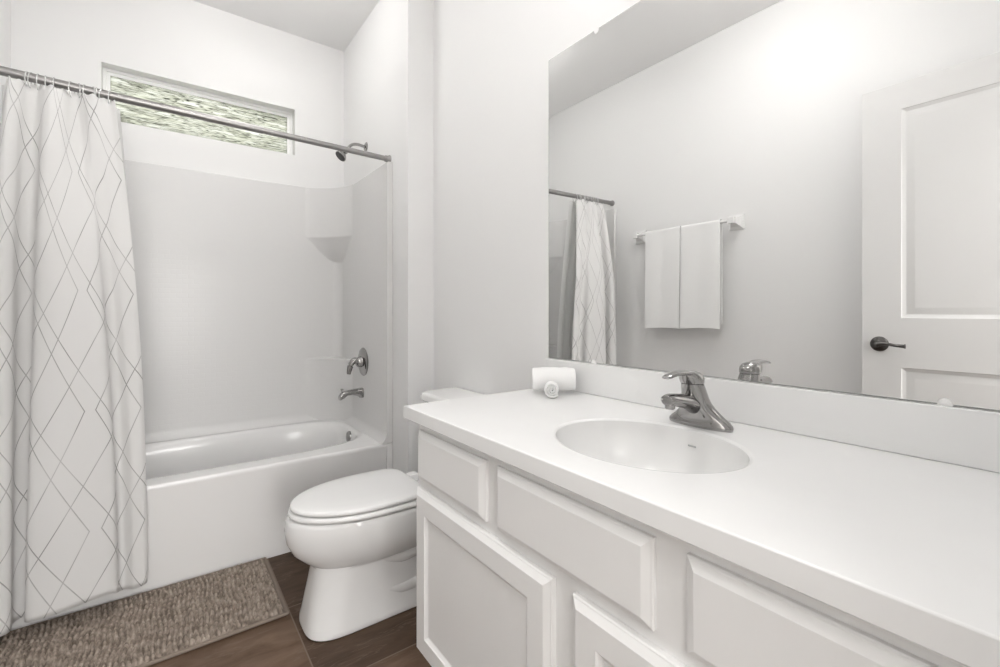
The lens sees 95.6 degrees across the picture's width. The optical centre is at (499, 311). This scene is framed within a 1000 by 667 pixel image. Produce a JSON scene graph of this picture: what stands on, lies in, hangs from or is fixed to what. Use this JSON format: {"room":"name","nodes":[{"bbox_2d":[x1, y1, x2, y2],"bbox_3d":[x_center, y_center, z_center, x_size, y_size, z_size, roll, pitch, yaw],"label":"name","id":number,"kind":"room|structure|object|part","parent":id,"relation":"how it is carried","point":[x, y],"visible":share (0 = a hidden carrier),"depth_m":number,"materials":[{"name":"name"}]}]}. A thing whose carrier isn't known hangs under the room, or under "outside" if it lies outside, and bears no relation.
{"room":"bathroom","nodes":[
{"label":"bathroom","id":0,"kind":"room"},
{"bbox_2d":[0,0,10,122],"bbox_3d":[-1.381,-0.305,0.804,0.120,2.850,3.377,0,0,-37],"label":"wall","id":1,"kind":"structure","parent":0,"point":[5,5],"depth_m":2.02,"materials":[{"name":"white paint"}]},
{"bbox_2d":[11,0,343,187],"bbox_3d":[-1.632,-0.305,2.645,1.670,2.850,0.120,0,0,-37],"label":"wall","id":2,"kind":"structure","parent":0,"point":[191,44],"depth_m":2.54,"materials":[{"name":"white paint"}]},
{"bbox_2d":[103,67,292,154],"bbox_3d":[-1.697,-1.122,2.625,0.910,0.282,0.045,0,0,-37],"label":"window","id":3,"kind":"structure","parent":2,"relation":"in","point":[116,81],"depth_m":2.59,"materials":[{"name":"white glass"}]},
{"bbox_2d":[193,0,378,51],"bbox_3d":[-0.662,-1.770,1.337,1.910,0.080,3.377,0,0,-37],"label":"ceiling","id":4,"kind":"structure","parent":0,"point":[334,24],"depth_m":2.63,"materials":[{"name":"white paint"}]},
{"bbox_2d":[148,552,431,666],"bbox_3d":[0.451,1.150,-0.440,2.400,0.060,7.557,0,0,-37],"label":"floor","id":5,"kind":"structure","parent":0,"point":[392,641],"depth_m":1.52,"materials":[{"name":"brown wood"}]},
{"bbox_2d":[0,557,288,666],"bbox_3d":[-1.288,1.107,1.587,0.924,0.026,0.473,0,0,-37],"label":"bath mat","id":6,"kind":"object","parent":5,"relation":"on","point":[148,628],"visible":1,"depth_m":1.60,"materials":[{"name":"brown fabric"}]},
{"bbox_2d":[0,123,392,630],"bbox_3d":[-1.412,0.170,2.231,1.526,1.901,0.804,0,0,-37],"label":"bathtub","id":7,"kind":"object","parent":5,"relation":"on","point":[256,299],"visible":0.71,"depth_m":2.51,"materials":[{"name":"plastic"}]},
{"bbox_2d":[0,66,390,161],"bbox_3d":[-1.197,-0.819,1.941,1.529,0.068,0.044,0,0,-37],"label":"shower curtain rod","id":8,"kind":"object","parent":7,"relation":"attached to","point":[4,71],"visible":0.88,"depth_m":1.85,"materials":[{"name":"silver metal"}]},
{"bbox_2d":[24,71,31,86],"bbox_3d":[-1.662,-0.816,1.596,0.004,0.061,0.044,-1,0,-23],"label":"curtain ring","id":9,"kind":"object","parent":8,"relation":"hanging from","point":[25,71],"visible":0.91,"depth_m":1.58,"materials":[{"name":"white plastic"}]},
{"bbox_2d":[27,72,35,87],"bbox_3d":[-1.656,-0.816,1.601,0.004,0.061,0.044,1,0,-20],"label":"curtain ring","id":10,"kind":"object","parent":8,"relation":"hanging from","point":[29,72],"visible":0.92,"depth_m":1.58,"materials":[{"name":"white plastic"}]},
{"label":"curtain ring","id":11,"kind":"object","parent":8,"relation":"hanging from","visible":0},
{"bbox_2d":[1,85,127,199],"bbox_3d":[-1.600,-0.073,1.720,0.391,1.437,0.090,0,0,-37],"label":"curtain liner","id":12,"kind":"object","parent":11,"relation":"hanging from","point":[3,86],"visible":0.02,"depth_m":1.77,"materials":[{"name":"white plastic"}]},
{"bbox_3d":[-1.412,-0.051,2.231,1.526,1.460,0.804,0,0,-37],"label":"surround panel","id":13,"kind":"part","parent":7,"relation":"part of","materials":[{"name":"white plastic"}]},
{"bbox_2d":[11,420,392,630],"bbox_3d":[-1.412,0.900,2.231,1.526,0.440,0.804,0,0,-37],"label":"tub","id":14,"kind":"object","parent":7,"relation":"in","point":[218,499],"depth_m":2.04,"materials":[{"name":"white plastic"}]},
{"bbox_2d":[304,185,352,261],"bbox_3d":[-1.062,-0.547,2.800,0.228,0.465,0.250,0,0,-37],"label":"corner shelf","id":15,"kind":"object","parent":7,"relation":"attached to","point":[328,212],"depth_m":2.85,"materials":[{"name":"white plastic"}]},
{"bbox_2d":[305,357,352,420],"bbox_3d":[-1.062,0.486,2.800,0.228,0.388,0.250,0,0,-37],"label":"corner shelf","id":16,"kind":"object","parent":7,"relation":"attached to","point":[325,377],"depth_m":2.85,"materials":[{"name":"white plastic"}]},
{"bbox_2d":[338,387,363,400],"bbox_3d":[-0.855,0.467,2.598,0.132,0.066,0.058,0,0,-37],"label":"tub spout","id":17,"kind":"object","parent":7,"relation":"attached to","point":[359,392],"visible":1,"depth_m":2.58,"materials":[{"name":"silver metal"}]},
{"bbox_2d":[347,348,367,375],"bbox_3d":[-0.830,0.288,2.596,0.095,0.164,0.164,0,0,-37],"label":"shower valve","id":18,"kind":"object","parent":7,"relation":"attached to","point":[361,361],"visible":1,"depth_m":2.58,"materials":[{"name":"silver metal"}]},
{"bbox_3d":[-0.836,0.306,2.592,0.082,0.100,0.064,0,0,-37],"label":"valve lever","id":19,"kind":"part","parent":18,"relation":"part of","materials":[{"name":"silver metal"}]},
{"bbox_3d":[-0.797,0.288,2.621,0.014,0.164,0.164,0,0,-37],"label":"valve plate","id":20,"kind":"part","parent":18,"relation":"part of","materials":[{"name":"silver metal"}]},
{"bbox_2d":[284,387,484,641],"bbox_3d":[-0.439,0.734,1.789,0.757,0.773,0.372,0,0,-37],"label":"toilet","id":21,"kind":"object","parent":5,"relation":"on","point":[356,534],"visible":0.62,"depth_m":1.60,"materials":[{"name":"ceramic"}]},
{"bbox_3d":[-0.538,0.706,1.717,0.489,0.020,0.366,0,0,-37],"label":"seat","id":22,"kind":"part","parent":21,"relation":"part of","materials":[{"name":"plastic"}]},
{"bbox_3d":[-0.544,0.683,1.713,0.463,0.023,0.354,0,0,-37],"label":"lid","id":23,"kind":"part","parent":21,"relation":"part of","materials":[{"name":"plastic"}]},
{"bbox_3d":[-0.194,0.367,1.928,0.198,0.040,0.304,0,0,-37],"label":"tank lid","id":24,"kind":"part","parent":21,"relation":"part of","materials":[{"name":"ceramic"}]},
{"bbox_2d":[417,425,965,666],"bbox_3d":[0.340,0.708,0.919,0.554,0.824,1.192,0,0,-37],"label":"vanity cabinet","id":25,"kind":"object","parent":5,"relation":"on","point":[516,567],"visible":0.91,"depth_m":0.74,"materials":[{"name":"white paint"}]},
{"bbox_3d":[-0.127,0.386,1.101,0.016,0.132,0.320,0,0,-37],"label":"drawer","id":26,"kind":"part","parent":25,"relation":"part of","materials":[{"name":"white paint"}]},
{"bbox_3d":[-0.066,0.693,1.018,0.019,0.438,0.533,0,0,-37],"label":"door","id":27,"kind":"part","parent":25,"relation":"part of","materials":[{"name":"white paint"}]},
{"bbox_3d":[0.104,0.386,0.790,0.016,0.132,0.375,0,0,-37],"label":"drawer","id":28,"kind":"part","parent":25,"relation":"part of","materials":[{"name":"white paint"}]},
{"bbox_3d":[0.281,0.693,0.549,0.019,0.438,0.533,0,0,-37],"label":"door","id":29,"kind":"part","parent":25,"relation":"part of","materials":[{"name":"white paint"}]},
{"bbox_2d":[403,358,999,666],"bbox_3d":[0.332,0.276,0.923,0.564,0.226,1.285,0,0,-37],"label":"countertop","id":30,"kind":"structure","parent":25,"relation":"on","point":[884,513],"depth_m":0.71,"materials":[{"name":"stone"}]},
{"bbox_2d":[544,381,558,397],"bbox_3d":[0.156,0.235,1.375,0.044,0.048,0.045,0,0,6],"label":"washcloth","id":31,"kind":"object","parent":30,"relation":"on","point":[551,388],"visible":1,"depth_m":1.35,"materials":[{"name":"white fabric"}]},
{"bbox_2d":[532,367,575,390],"bbox_3d":[0.171,0.214,1.451,0.138,0.075,0.081,0,0,0],"label":"hand towel","id":32,"kind":"object","parent":30,"relation":"on","point":[565,377],"visible":0.95,"depth_m":1.42,"materials":[{"name":"white fabric"}]},
{"bbox_2d":[556,421,748,472],"bbox_3d":[0.291,0.327,0.920,0.320,0.124,0.388,0,0,-37],"label":"sink basin","id":33,"kind":"object","parent":30,"relation":"in","point":[631,446],"depth_m":1.04,"materials":[{"name":"white ceramic"}]},
{"bbox_2d":[661,370,733,431],"bbox_3d":[0.416,0.194,1.008,0.163,0.132,0.150,0,0,-37],"label":"sink faucet","id":34,"kind":"object","parent":30,"relation":"on","point":[695,409],"visible":1,"depth_m":1.00,"materials":[{"name":"silver metal"}]},
{"bbox_3d":[0.405,0.206,1.000,0.132,0.061,0.048,0,0,-37],"label":"spout","id":35,"kind":"part","parent":34,"relation":"part of","materials":[{"name":"silver metal"}]},
{"bbox_3d":[0.402,0.144,0.998,0.128,0.034,0.052,0,0,-37],"label":"lever handle","id":36,"kind":"part","parent":34,"relation":"part of","materials":[{"name":"silver metal"}]},
{"bbox_3d":[0.343,0.386,0.469,0.016,0.132,0.325,0,0,-37],"label":"drawer","id":37,"kind":"part","parent":25,"relation":"part of","materials":[{"name":"white paint"}]},
{"bbox_2d":[344,0,433,472],"bbox_3d":[-0.688,-0.305,2.656,0.140,2.850,0.987,0,0,-37],"label":"wall","id":38,"kind":"structure","parent":0,"point":[389,61],"depth_m":2.29,"materials":[{"name":"white paint"}]},
{"bbox_2d":[336,142,367,161],"bbox_3d":[-0.862,-0.935,2.626,0.175,0.139,0.068,0,0,-37],"label":"showerhead","id":39,"kind":"object","parent":38,"relation":"attached to","point":[340,155],"visible":0.81,"depth_m":2.61,"materials":[{"name":"silver metal"}]},
{"bbox_3d":[-0.845,-0.952,2.641,0.124,0.072,0.017,0,0,-37],"label":"shower arm","id":40,"kind":"part","parent":39,"relation":"part of","materials":[{"name":"silver metal"}]},
{"bbox_2d":[434,0,999,411],"bbox_3d":[0.057,-0.305,1.871,0.120,2.850,3.377,0,0,-37],"label":"wall","id":41,"kind":"structure","parent":0,"point":[492,57],"depth_m":1.88,"materials":[{"name":"white paint"}]},
{"bbox_2d":[546,358,999,472],"bbox_3d":[0.551,0.211,1.086,0.019,0.097,1.285,0,0,-37],"label":"backsplash","id":42,"kind":"structure","parent":41,"relation":"attached to","point":[967,437],"depth_m":0.91,"materials":[{"name":"stone"}]},
{"bbox_2d":[549,0,999,410],"bbox_3d":[0.547,-0.363,1.101,0.008,1.066,1.254,0,0,-37],"label":"mirror","id":43,"kind":"object","parent":41,"relation":"attached to","point":[794,193],"visible":0.98,"depth_m":0.99,"materials":[{"name":"grey mirror"}]},
{"label":"curtain ring","id":44,"kind":"object","parent":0,"visible":0},
{"bbox_2d":[0,76,146,636],"bbox_3d":[-1.560,0.123,1.585,0.514,1.858,0.144,0,0,-37],"label":"shower curtain","id":45,"kind":"object","parent":44,"relation":"hanging from","point":[73,494],"visible":1,"depth_m":1.57,"materials":[{"name":"white fabric"}]}
]}

